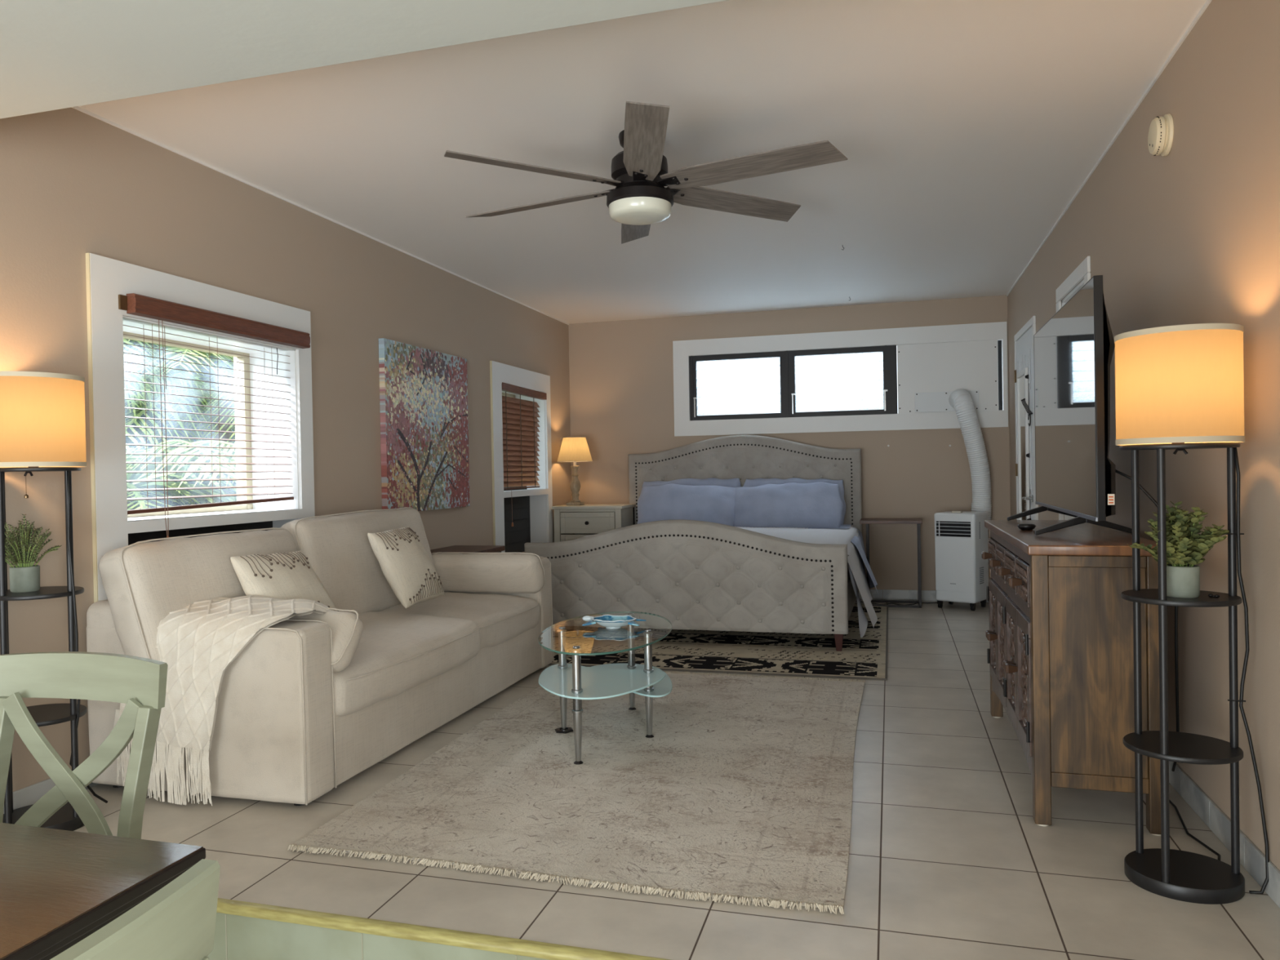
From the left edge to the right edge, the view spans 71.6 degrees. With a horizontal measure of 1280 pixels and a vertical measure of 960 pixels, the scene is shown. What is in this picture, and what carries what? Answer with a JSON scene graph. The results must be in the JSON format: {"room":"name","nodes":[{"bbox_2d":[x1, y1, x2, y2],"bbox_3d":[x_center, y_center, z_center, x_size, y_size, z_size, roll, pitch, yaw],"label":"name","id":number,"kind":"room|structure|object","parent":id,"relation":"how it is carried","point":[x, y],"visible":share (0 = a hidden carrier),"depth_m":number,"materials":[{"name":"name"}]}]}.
{"room":"studio apartment","nodes":[
{"label":"studio apartment","id":0,"kind":"room"},
{"bbox_2d":[0,107,571,791],"bbox_3d":[-2.345,-0.004,3.768,0.400,3.050,11.180,-1,1,16],"label":"wall","id":1,"kind":"structure","parent":0,"point":[74,184],"depth_m":4.18,"materials":[{"name":"beige paint"}]},
{"bbox_2d":[3,777,99,813],"bbox_3d":[-1.515,1.137,5.894,0.010,0.095,6.246,-1,1,16],"label":"baseboard","id":2,"kind":"structure","parent":1,"relation":"attached to","point":[29,795],"depth_m":3.28,"materials":[{"name":"grey stone"}]},
{"bbox_2d":[85,253,315,602],"bbox_3d":[-2.163,-0.076,4.269,0.360,1.677,1.402,-1,1,16],"label":"window","id":3,"kind":"structure","parent":1,"relation":"in","point":[107,278],"depth_m":4.21,"materials":[{"name":"white paint"}]},
{"bbox_2d":[128,520,272,545],"bbox_3d":[-2.147,0.415,4.296,0.042,0.395,1.140,-1,1,16],"label":"vent","id":4,"kind":"object","parent":3,"relation":"attached to","point":[133,538],"depth_m":4.28,"materials":[{"name":"black"}]},
{"bbox_2d":[118,293,310,539],"bbox_3d":[-2.004,-0.255,4.250,0.142,1.060,1.190,-1,1,16],"label":"window blind","id":5,"kind":"object","parent":3,"relation":"attached to","point":[137,304],"visible":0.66,"depth_m":4.13,"materials":[{"name":"brown wood"}]},
{"bbox_2d":[71,106,568,324],"bbox_3d":[-1.563,-1.509,5.867,0.008,0.012,6.270,-1,1,16],"label":"trim","id":6,"kind":"structure","parent":1,"relation":"attached to","point":[77,108],"depth_m":4.60,"materials":[{"name":"white paint"}]},
{"bbox_2d":[378,337,470,511],"bbox_3d":[-1.458,-0.345,6.111,0.040,1.102,1.130,-1,1,16],"label":"canvas painting","id":7,"kind":"object","parent":1,"relation":"attached to","point":[424,392],"visible":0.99,"depth_m":6.00,"materials":[{"name":"fabric"}]},
{"bbox_2d":[489,360,553,552],"bbox_3d":[-1.174,-0.113,7.777,0.360,1.702,1.264,-1,1,16],"label":"window","id":8,"kind":"structure","parent":1,"relation":"in","point":[532,513],"depth_m":7.92,"materials":[{"name":"white paint"}]},
{"bbox_2d":[503,485,530,552],"bbox_3d":[-1.154,0.359,7.820,0.042,0.595,0.985,-1,1,16],"label":"vent","id":9,"kind":"object","parent":8,"relation":"attached to","point":[515,536],"depth_m":7.96,"materials":[{"name":"black"}]},
{"bbox_2d":[502,382,546,526],"bbox_3d":[-1.019,-0.211,7.768,0.085,1.197,0.965,-1,1,16],"label":"window blind","id":10,"kind":"object","parent":8,"relation":"attached to","point":[519,416],"visible":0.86,"depth_m":7.71,"materials":[{"name":"brown wood"}]},
{"bbox_2d":[0,0,728,119],"bbox_3d":[-1.365,-1.334,0.057,5.440,0.485,4.810,-1,1,16],"label":"ceiling","id":11,"kind":"structure","parent":0,"point":[55,55],"depth_m":2.23,"materials":[{"name":"grey paint"}]},
{"bbox_2d":[207,912,549,959],"bbox_3d":[-0.398,1.343,2.330,4.090,0.238,0.016,-1,1,16],"label":"step","id":12,"kind":"structure","parent":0,"point":[248,938],"depth_m":2.46,"materials":[{"name":"green tile"}]},
{"bbox_2d":[225,914,516,959],"bbox_3d":[-0.314,1.346,2.298,3.614,0.230,0.002,-1,1,16],"label":"trim","id":13,"kind":"structure","parent":12,"relation":"attached to","point":[225,914],"depth_m":2.54,"materials":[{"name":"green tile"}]},
{"bbox_2d":[216,897,670,959],"bbox_3d":[-0.402,1.213,2.325,4.090,0.026,0.032,-1,1,16],"label":"trim","id":14,"kind":"structure","parent":12,"relation":"attached to","point":[520,947],"depth_m":2.37,"materials":[{"name":"yellow wood"}]},
{"bbox_2d":[78,0,1206,324],"bbox_3d":[0.183,-1.603,5.555,5.440,0.120,6.620,-1,1,16],"label":"ceiling","id":15,"kind":"structure","parent":0,"point":[965,130],"depth_m":3.92,"materials":[{"name":"white paint"}]},
{"bbox_2d":[444,101,847,244],"bbox_3d":[-0.002,-1.335,3.913,1.798,0.374,1.690,-1,1,16],"label":"ceiling fan","id":16,"kind":"object","parent":15,"relation":"hanging from","point":[640,199],"visible":1,"depth_m":3.78,"materials":[{"name":"wood"}]},
{"bbox_2d":[73,599,1279,959],"bbox_3d":[0.350,1.306,5.461,4.630,0.300,6.418,-1,1,16],"label":"floor","id":17,"kind":"structure","parent":0,"point":[949,859],"depth_m":2.69,"materials":[{"name":"tile"}]},
{"bbox_2d":[0,371,107,831],"bbox_3d":[-2.115,0.429,3.161,0.329,1.590,0.381,-1,1,16],"label":"lamp","id":18,"kind":"object","parent":17,"relation":"on","point":[42,424],"depth_m":3.04,"materials":[{"name":"black metal"}]},
{"bbox_2d":[23,471,33,475],"bbox_3d":[-2.142,-0.022,3.108,0.038,0.017,0.008,-1,1,16],"label":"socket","id":19,"kind":"object","parent":18,"relation":"attached to","point":[26,472],"depth_m":3.10,"materials":[{"name":"brown metal"}]},
{"bbox_2d":[4,514,61,592],"bbox_3d":[-2.186,0.255,3.129,0.202,0.274,0.245,-1,1,-8],"label":"potted plant","id":20,"kind":"object","parent":18,"relation":"on","point":[24,577],"visible":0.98,"depth_m":3.10,"materials":[{"name":"green plant"}]},
{"bbox_2d":[86,506,553,805],"bbox_3d":[-1.356,0.683,4.485,1.073,1.026,2.530,-1,1,16],"label":"sofa","id":21,"kind":"object","parent":17,"relation":"on","point":[289,728],"visible":0.62,"depth_m":3.57,"materials":[{"name":"fabric"}]},
{"bbox_2d":[98,528,297,661],"bbox_3d":[-1.803,0.496,3.815,0.317,0.528,0.998,-1,1,16],"label":"cushion","id":22,"kind":"object","parent":21,"relation":"on","point":[144,581],"depth_m":3.45,"materials":[{"name":"fabric"}]},
{"bbox_2d":[113,595,333,805],"bbox_3d":[-1.612,0.831,3.502,0.733,0.737,0.500,-1,1,16],"label":"throw blanket","id":23,"kind":"object","parent":21,"relation":"on","point":[197,642],"visible":0.78,"depth_m":3.29,"materials":[{"name":"beige fabric"}]},
{"bbox_2d":[229,551,338,611],"bbox_3d":[-1.492,0.505,3.804,0.286,0.395,0.471,-1,1,16],"label":"throw pillow","id":24,"kind":"object","parent":21,"relation":"on","point":[280,575],"visible":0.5,"depth_m":3.72,"materials":[{"name":"beige fabric"}]},
{"bbox_2d":[283,608,363,672],"bbox_3d":[-1.472,0.636,3.572,0.764,0.246,0.237,-1,1,16],"label":"cushion","id":25,"kind":"object","parent":21,"relation":"on","point":[347,628],"visible":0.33,"depth_m":3.45,"materials":[{"name":"fabric"}]},
{"bbox_2d":[280,508,437,614],"bbox_3d":[-1.515,0.459,4.892,0.340,0.569,1.206,-1,1,16],"label":"cushion","id":26,"kind":"object","parent":21,"relation":"on","point":[338,549],"depth_m":4.58,"materials":[{"name":"fabric"}]},
{"bbox_2d":[367,526,444,608],"bbox_3d":[-1.220,0.449,4.665,0.253,0.385,0.446,-1,1,16],"label":"throw pillow","id":27,"kind":"object","parent":21,"relation":"on","point":[404,562],"visible":1,"depth_m":4.54,"materials":[{"name":"beige fabric"}]},
{"bbox_2d":[333,611,479,716],"bbox_3d":[-1.387,0.808,4.062,0.900,0.242,1.202,-1,1,16],"label":"seat cushion","id":28,"kind":"object","parent":21,"relation":"on","point":[397,655],"depth_m":3.93,"materials":[{"name":"fabric"}]},
{"bbox_2d":[380,591,540,648],"bbox_3d":[-1.126,0.796,5.066,0.870,0.233,0.928,-1,1,16],"label":"seat cushion","id":29,"kind":"object","parent":21,"relation":"on","point":[504,620],"depth_m":4.94,"materials":[{"name":"fabric"}]},
{"bbox_2d":[431,551,545,593],"bbox_3d":[-0.948,0.565,5.425,0.754,0.254,0.204,-1,1,16],"label":"cushion","id":30,"kind":"object","parent":21,"relation":"on","point":[475,572],"visible":0.79,"depth_m":5.34,"materials":[{"name":"fabric"}]},
{"bbox_2d":[430,545,504,554],"bbox_3d":[-1.227,0.826,6.131,0.395,0.700,0.570,-1,1,16],"label":"end table","id":31,"kind":"object","parent":17,"relation":"on","point":[459,548],"visible":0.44,"depth_m":6.16,"materials":[{"name":"brown wood"}]},
{"bbox_2d":[286,671,865,914],"bbox_3d":[0.054,1.167,3.948,1.800,0.018,2.746,-1,1,16],"label":"area rug","id":32,"kind":"object","parent":17,"relation":"on","point":[741,789],"visible":0.83,"depth_m":3.28,"materials":[{"name":"beige carpet"}]},
{"bbox_2d":[555,727,573,733],"bbox_3d":[-0.354,1.165,4.140,0.092,0.008,0.080,-1,1,16],"label":"protector","id":33,"kind":"object","parent":32,"relation":"on","point":[569,729],"visible":0.95,"depth_m":4.12,"materials":[{"name":"black plastic"}]},
{"bbox_2d":[537,611,672,764],"bbox_3d":[-0.145,0.925,4.084,0.598,0.485,1.066,-1,1,16],"label":"coffee table","id":34,"kind":"object","parent":32,"relation":"on","point":[574,681],"visible":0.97,"depth_m":3.96,"materials":[{"name":"clear glass"}]},
{"bbox_2d":[538,663,666,699],"bbox_3d":[-0.207,0.882,3.896,0.581,0.008,0.595,-1,1,16],"label":"shelf","id":35,"kind":"object","parent":34,"relation":"attached to","point":[557,679],"depth_m":3.87,"materials":[{"name":"clear glass"}]},
{"bbox_2d":[582,614,646,628],"bbox_3d":[-0.128,0.660,4.132,0.293,0.052,0.211,-1,1,16],"label":"dish","id":36,"kind":"object","parent":34,"relation":"on","point":[609,621],"visible":1,"depth_m":4.10,"materials":[{"name":"blue ceramic"}]},
{"bbox_2d":[594,615,633,622],"bbox_3d":[-0.124,0.660,4.129,0.218,0.038,0.151,-1,1,16],"label":"shell bowl","id":37,"kind":"object","parent":36,"relation":"on","point":[602,619],"depth_m":4.18,"materials":[{"name":"blue ceramic"}]},
{"bbox_2d":[589,662,672,697],"bbox_3d":[-0.021,0.960,4.309,0.667,0.008,0.448,0,1,42],"label":"shelf","id":38,"kind":"object","parent":34,"relation":"attached to","point":[664,687],"depth_m":4.19,"materials":[{"name":"clear glass"}]},
{"bbox_2d":[551,503,635,542],"bbox_3d":[-0.427,0.688,8.412,0.690,0.900,0.462,-1,1,16],"label":"nightstand","id":39,"kind":"object","parent":17,"relation":"on","point":[571,522],"visible":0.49,"depth_m":8.23,"materials":[{"name":"beige paint"}]},
{"bbox_2d":[556,436,592,505],"bbox_3d":[-0.621,-0.083,8.466,0.343,0.648,0.343,-1,1,16],"label":"table lamp","id":40,"kind":"object","parent":39,"relation":"on","point":[573,449],"visible":1,"depth_m":8.38,"materials":[{"name":"brown wood"}]},
{"bbox_2d":[524,435,862,651],"bbox_3d":[0.584,0.364,7.221,2.304,1.536,2.452,-1,1,16],"label":"bed","id":41,"kind":"object","parent":17,"relation":"on","point":[695,575],"visible":0.67,"depth_m":6.12,"materials":[{"name":"grey fabric"}]},
{"bbox_3d":[0.619,0.612,7.223,1.970,0.270,2.180,-1,1,16],"label":"mattress","id":42,"kind":"object","parent":41,"relation":"on","visible":0},
{"bbox_2d":[577,525,877,637],"bbox_3d":[0.716,0.734,7.156,2.330,0.632,2.100,-1,1,16],"label":"coverlet","id":43,"kind":"object","parent":42,"relation":"on","point":[855,565],"visible":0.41,"depth_m":6.63,"materials":[{"name":"white fabric"}]},
{"bbox_2d":[742,477,845,525],"bbox_3d":[1.372,0.226,8.023,0.956,0.493,0.267,-1,1,16],"label":"bed pillow","id":44,"kind":"object","parent":42,"relation":"on","point":[757,482],"visible":0.21,"depth_m":8.00,"materials":[{"name":"blue fabric"}]},
{"bbox_2d":[808,524,879,595],"bbox_3d":[0.882,0.680,7.628,2.274,0.522,1.240,-1,1,16],"label":"sheet","id":45,"kind":"object","parent":42,"relation":"on","point":[858,541],"visible":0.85,"depth_m":7.17,"materials":[{"name":"blue fabric"}]},
{"bbox_2d":[636,484,736,526],"bbox_3d":[0.428,0.258,8.052,0.941,0.450,0.328,-1,1,16],"label":"bed pillow","id":46,"kind":"object","parent":45,"relation":"on","point":[707,503],"visible":0.78,"depth_m":7.95,"materials":[{"name":"blue fabric"}]},
{"bbox_2d":[640,477,741,494],"bbox_3d":[0.466,0.227,8.280,0.992,0.488,0.262,-1,1,16],"label":"bed pillow","id":47,"kind":"object","parent":45,"relation":"on","point":[733,482],"visible":0.19,"depth_m":8.23,"materials":[{"name":"blue fabric"}]},
{"bbox_2d":[733,481,843,528],"bbox_3d":[1.290,0.248,7.810,0.982,0.451,0.334,-1,1,16],"label":"bed pillow","id":48,"kind":"object","parent":45,"relation":"on","point":[820,504],"visible":0.84,"depth_m":7.69,"materials":[{"name":"blue fabric"}]},
{"bbox_2d":[547,603,888,680],"bbox_3d":[0.542,1.133,6.767,2.599,0.010,2.839,-1,1,16],"label":"area rug","id":49,"kind":"object","parent":17,"relation":"on","point":[762,653],"visible":0.43,"depth_m":5.92,"materials":[{"name":"grey carpet"}]},
{"bbox_2d":[859,518,922,608],"bbox_3d":[2.207,0.721,7.795,0.518,0.752,0.320,-1,1,16],"label":"side table","id":50,"kind":"object","parent":17,"relation":"on","point":[918,522],"visible":0.85,"depth_m":7.68,"materials":[{"name":"brown wood"}]},
{"bbox_2d":[860,601,937,604],"bbox_3d":[2.302,1.078,7.800,0.711,0.032,0.181,-1,1,8],"label":"power cord","id":51,"kind":"object","parent":17,"relation":"on","point":[860,602],"visible":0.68,"depth_m":7.80,"materials":[{"name":"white plastic"}]},
{"bbox_2d":[933,511,988,610],"bbox_3d":[2.744,0.676,7.572,0.351,0.828,0.343,0,1,41],"label":"air conditioner","id":52,"kind":"object","parent":17,"relation":"on","point":[961,537],"visible":0.97,"depth_m":7.45,"materials":[{"name":"white plastic"}]},
{"bbox_2d":[935,520,970,537],"bbox_3d":[2.628,0.412,7.446,0.270,0.127,0.134,-1,1,16],"label":"air vent","id":53,"kind":"object","parent":52,"relation":"attached to","point":[943,528],"depth_m":7.45,"materials":[{"name":"white plastic"}]},
{"bbox_2d":[981,520,1160,835],"bbox_3d":[1.686,0.678,3.596,0.464,0.948,1.425,-1,1,16],"label":"media cabinet","id":54,"kind":"object","parent":17,"relation":"on","point":[1060,635],"visible":0.98,"depth_m":2.96,"materials":[{"name":"brown wood"}]},
{"bbox_2d":[1017,523,1035,530],"bbox_3d":[1.586,0.192,3.640,0.072,0.026,0.072,-1,1,16],"label":"puck","id":55,"kind":"object","parent":54,"relation":"on","point":[1026,526],"visible":1,"depth_m":3.62,"materials":[{"name":"black plastic"}]},
{"bbox_2d":[1007,275,1132,535],"bbox_3d":[1.768,-0.252,3.685,0.367,0.901,1.430,-1,1,16],"label":"television","id":56,"kind":"object","parent":54,"relation":"on","point":[1073,350],"visible":0.97,"depth_m":3.32,"materials":[{"name":"black plastic"}]},
{"bbox_2d":[1108,496,1113,503],"bbox_3d":[1.595,0.067,3.005,0.014,0.024,0.001,-1,1,16],"label":"print","id":57,"kind":"object","parent":56,"relation":"attached to","point":[1110,498],"depth_m":3.00,"materials":[{"name":"orange"}]},
{"bbox_2d":[1108,466,1179,771],"bbox_3d":[1.817,0.505,3.068,0.305,1.107,0.189,-1,1,-22],"label":"cable","id":58,"kind":"object","parent":56,"relation":"attached to","point":[1141,487],"visible":0.48,"depth_m":3.04,"materials":[{"name":"black plastic"}]},
{"bbox_2d":[1114,323,1269,904],"bbox_3d":[1.669,0.365,2.866,0.364,1.590,0.960,-1,1,16],"label":"lamp","id":59,"kind":"object","parent":17,"relation":"on","point":[1178,387],"depth_m":2.48,"materials":[{"name":"black metal"}]},
{"bbox_2d":[1126,501,1229,598],"bbox_3d":[1.553,0.196,2.548,0.239,0.272,0.212,-1,1,-6],"label":"potted plant","id":60,"kind":"object","parent":59,"relation":"on","point":[1186,548],"visible":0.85,"depth_m":2.51,"materials":[{"name":"green plant"}]},
{"bbox_2d":[1173,448,1187,454],"bbox_3d":[1.547,-0.081,2.540,0.038,0.017,0.008,-1,1,16],"label":"switch","id":61,"kind":"object","parent":59,"relation":"attached to","point":[1184,450],"depth_m":2.54,"materials":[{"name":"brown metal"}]},
{"bbox_2d":[1208,593,1219,597],"bbox_3d":[1.621,0.326,2.507,0.028,0.010,0.012,-1,1,35],"label":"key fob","id":62,"kind":"object","parent":59,"relation":"on","point":[1209,594],"visible":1,"depth_m":2.50,"materials":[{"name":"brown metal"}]},
{"bbox_2d":[568,294,1010,594],"bbox_3d":[1.175,-0.117,8.458,4.630,3.050,0.160,-1,1,16],"label":"wall","id":63,"kind":"structure","parent":0,"point":[621,372],"depth_m":8.20,"materials":[{"name":"beige paint"}]},
{"bbox_2d":[672,321,1008,436],"bbox_3d":[1.790,-0.905,8.243,3.005,0.920,0.176,-1,1,16],"label":"window","id":64,"kind":"structure","parent":63,"relation":"in","point":[779,377],"depth_m":8.19,"materials":[{"name":"white paint"}]},
{"bbox_2d":[915,390,978,412],"bbox_3d":[2.734,-0.701,7.913,0.540,0.175,0.015,-1,1,16],"label":"vent plate","id":65,"kind":"object","parent":64,"relation":"attached to","point":[931,401],"visible":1,"depth_m":7.93,"materials":[{"name":"white plastic"}]},
{"bbox_2d":[948,388,991,519],"bbox_3d":[2.896,-0.147,7.748,0.332,1.308,0.285,-1,1,11],"label":"hose","id":66,"kind":"object","parent":65,"relation":"attached to","point":[961,400],"visible":0.87,"depth_m":7.67,"materials":[{"name":"white plastic"}]},
{"bbox_2d":[861,589,988,602],"bbox_3d":[1.292,1.060,8.355,4.076,0.095,0.010,-1,1,16],"label":"baseboard","id":67,"kind":"structure","parent":63,"relation":"attached to","point":[888,594],"depth_m":8.04,"materials":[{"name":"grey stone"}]},
{"bbox_2d":[1007,0,1279,871],"bbox_3d":[1.851,-0.066,2.584,0.140,3.050,11.180,-1,1,16],"label":"wall","id":68,"kind":"structure","parent":0,"point":[1190,234],"depth_m":2.89,"materials":[{"name":"beige paint"}]},
{"bbox_2d":[1013,315,1038,519],"bbox_3d":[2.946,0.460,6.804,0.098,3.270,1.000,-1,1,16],"label":"door","id":69,"kind":"structure","parent":68,"relation":"in","point":[1024,338],"depth_m":6.53,"materials":[{"name":"white paint"}]},
{"bbox_2d":[1016,367,1031,519],"bbox_3d":[2.927,-0.180,6.767,0.032,1.310,0.501,-1,1,16],"label":"mirror","id":70,"kind":"object","parent":69,"relation":"attached to","point":[1022,377],"visible":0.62,"depth_m":6.78,"materials":[{"name":"white paint"}]},
{"bbox_2d":[1018,374,1026,519],"bbox_3d":[2.933,-0.180,6.787,0.004,1.234,0.384,-1,1,16],"label":"mirror glass","id":71,"kind":"object","parent":70,"relation":"attached to","point":[1022,435],"depth_m":6.83,"materials":[{"name":"white"}]},
{"bbox_2d":[1021,398,1032,426],"bbox_3d":[2.817,-0.491,6.461,0.057,0.201,0.180,-1,1,16],"label":"hook rack","id":72,"kind":"object","parent":69,"relation":"attached to","point":[1029,413],"visible":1,"depth_m":6.45,"materials":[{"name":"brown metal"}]},
{"bbox_2d":[1055,255,1090,519],"bbox_3d":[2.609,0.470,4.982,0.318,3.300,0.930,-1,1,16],"label":"door","id":73,"kind":"structure","parent":68,"relation":"in","point":[1082,271],"depth_m":4.99,"materials":[{"name":"white paint"}]},
{"bbox_2d":[1006,0,1212,296],"bbox_3d":[2.365,-1.567,4.759,0.008,0.012,6.270,-1,1,16],"label":"trim","id":74,"kind":"structure","parent":68,"relation":"attached to","point":[1207,2],"depth_m":3.77,"materials":[{"name":"white paint"}]},
{"bbox_2d":[1147,113,1173,156],"bbox_3d":[1.932,-1.280,3.301,0.058,0.150,0.150,-1,1,16],"label":"smoke detector","id":75,"kind":"object","parent":68,"relation":"attached to","point":[1161,131],"visible":1,"depth_m":3.26,"materials":[{"name":"beige plastic"}]},
{"bbox_2d":[1168,760,1279,907],"bbox_3d":[2.413,1.078,4.792,0.010,0.095,6.258,-1,1,16],"label":"baseboard","id":76,"kind":"structure","parent":68,"relation":"attached to","point":[1251,858],"depth_m":2.81,"materials":[{"name":"grey stone"}]},
{"bbox_3d":[-1.158,1.570,0.103,4.630,0.140,4.722,-1,1,16],"label":"floor","id":77,"kind":"structure","parent":0,"visible":0},
{"bbox_2d":[0,651,168,839],"bbox_3d":[-1.456,0.964,1.988,0.519,1.043,0.580,-1,1,16],"label":"dining chair","id":78,"kind":"object","parent":77,"relation":"on","point":[138,682],"visible":0.59,"depth_m":2.20,"materials":[{"name":"green paint"}]},
{"bbox_2d":[0,822,205,959],"bbox_3d":[-1.693,1.120,1.431,1.432,0.750,1.102,-1,1,16],"label":"dining table","id":79,"kind":"object","parent":77,"relation":"on","point":[59,887],"visible":0.82,"depth_m":1.63,"materials":[{"name":"brown wood"}]},
{"bbox_2d":[49,858,220,959],"bbox_3d":[-0.793,0.964,0.857,0.580,1.043,0.519,-1,1,16],"label":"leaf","id":80,"kind":"object","parent":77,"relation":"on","point":[177,922],"visible":1,"depth_m":0.94,"materials":[{"name":"green paint"}]},
{"label":"outside","id":81,"kind":"structure","parent":0,"visible":0},
{"bbox_3d":[-13.361,2.007,14.190,26.520,0.200,40.000,-1,1,16],"label":"ground","id":82,"kind":"structure","parent":81,"visible":0},
{"bbox_2d":[123,338,174,508],"bbox_3d":[-6.646,-0.815,10.366,1.995,5.287,2.445,-1,1,16],"label":"bush","id":83,"kind":"object","parent":82,"relation":"on","point":[138,430],"visible":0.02,"depth_m":10.45,"materials":[{"name":"green plant"}]},
{"bbox_2d":[127,461,227,509],"bbox_3d":[-4.086,0.806,7.515,1.740,2.020,1.872,-1,1,16],"label":"bush","id":84,"kind":"object","parent":82,"relation":"on","point":[174,477],"visible":0.02,"depth_m":7.21,"materials":[{"name":"green plant"}]},
{"bbox_2d":[123,338,233,429],"bbox_3d":[-5.285,-0.078,8.374,3.833,3.835,3.817,-1,1,28],"label":"palm tree","id":85,"kind":"object","parent":82,"relation":"on","point":[140,349],"visible":0.02,"depth_m":7.69,"materials":[{"name":"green plant"}]},
{"bbox_2d":[123,345,235,500],"bbox_3d":[-3.993,0.305,8.919,3.507,3.022,3.890,-1,1,36],"label":"palm tree","id":86,"kind":"object","parent":82,"relation":"on","point":[182,374],"visible":0.27,"depth_m":8.22,"materials":[{"name":"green plant"}]},
{"bbox_2d":[124,346,236,506],"bbox_3d":[-6.200,-0.785,12.352,2.038,5.168,2.446,-1,1,16],"label":"bush","id":87,"kind":"object","parent":82,"relation":"on","point":[234,483],"visible":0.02,"depth_m":11.65,"materials":[{"name":"green plant"}]},
{"bbox_2d":[125,439,236,510],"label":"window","id":88,"kind":"structure","parent":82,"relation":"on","point":[170,450],"depth_m":6.13,"materials":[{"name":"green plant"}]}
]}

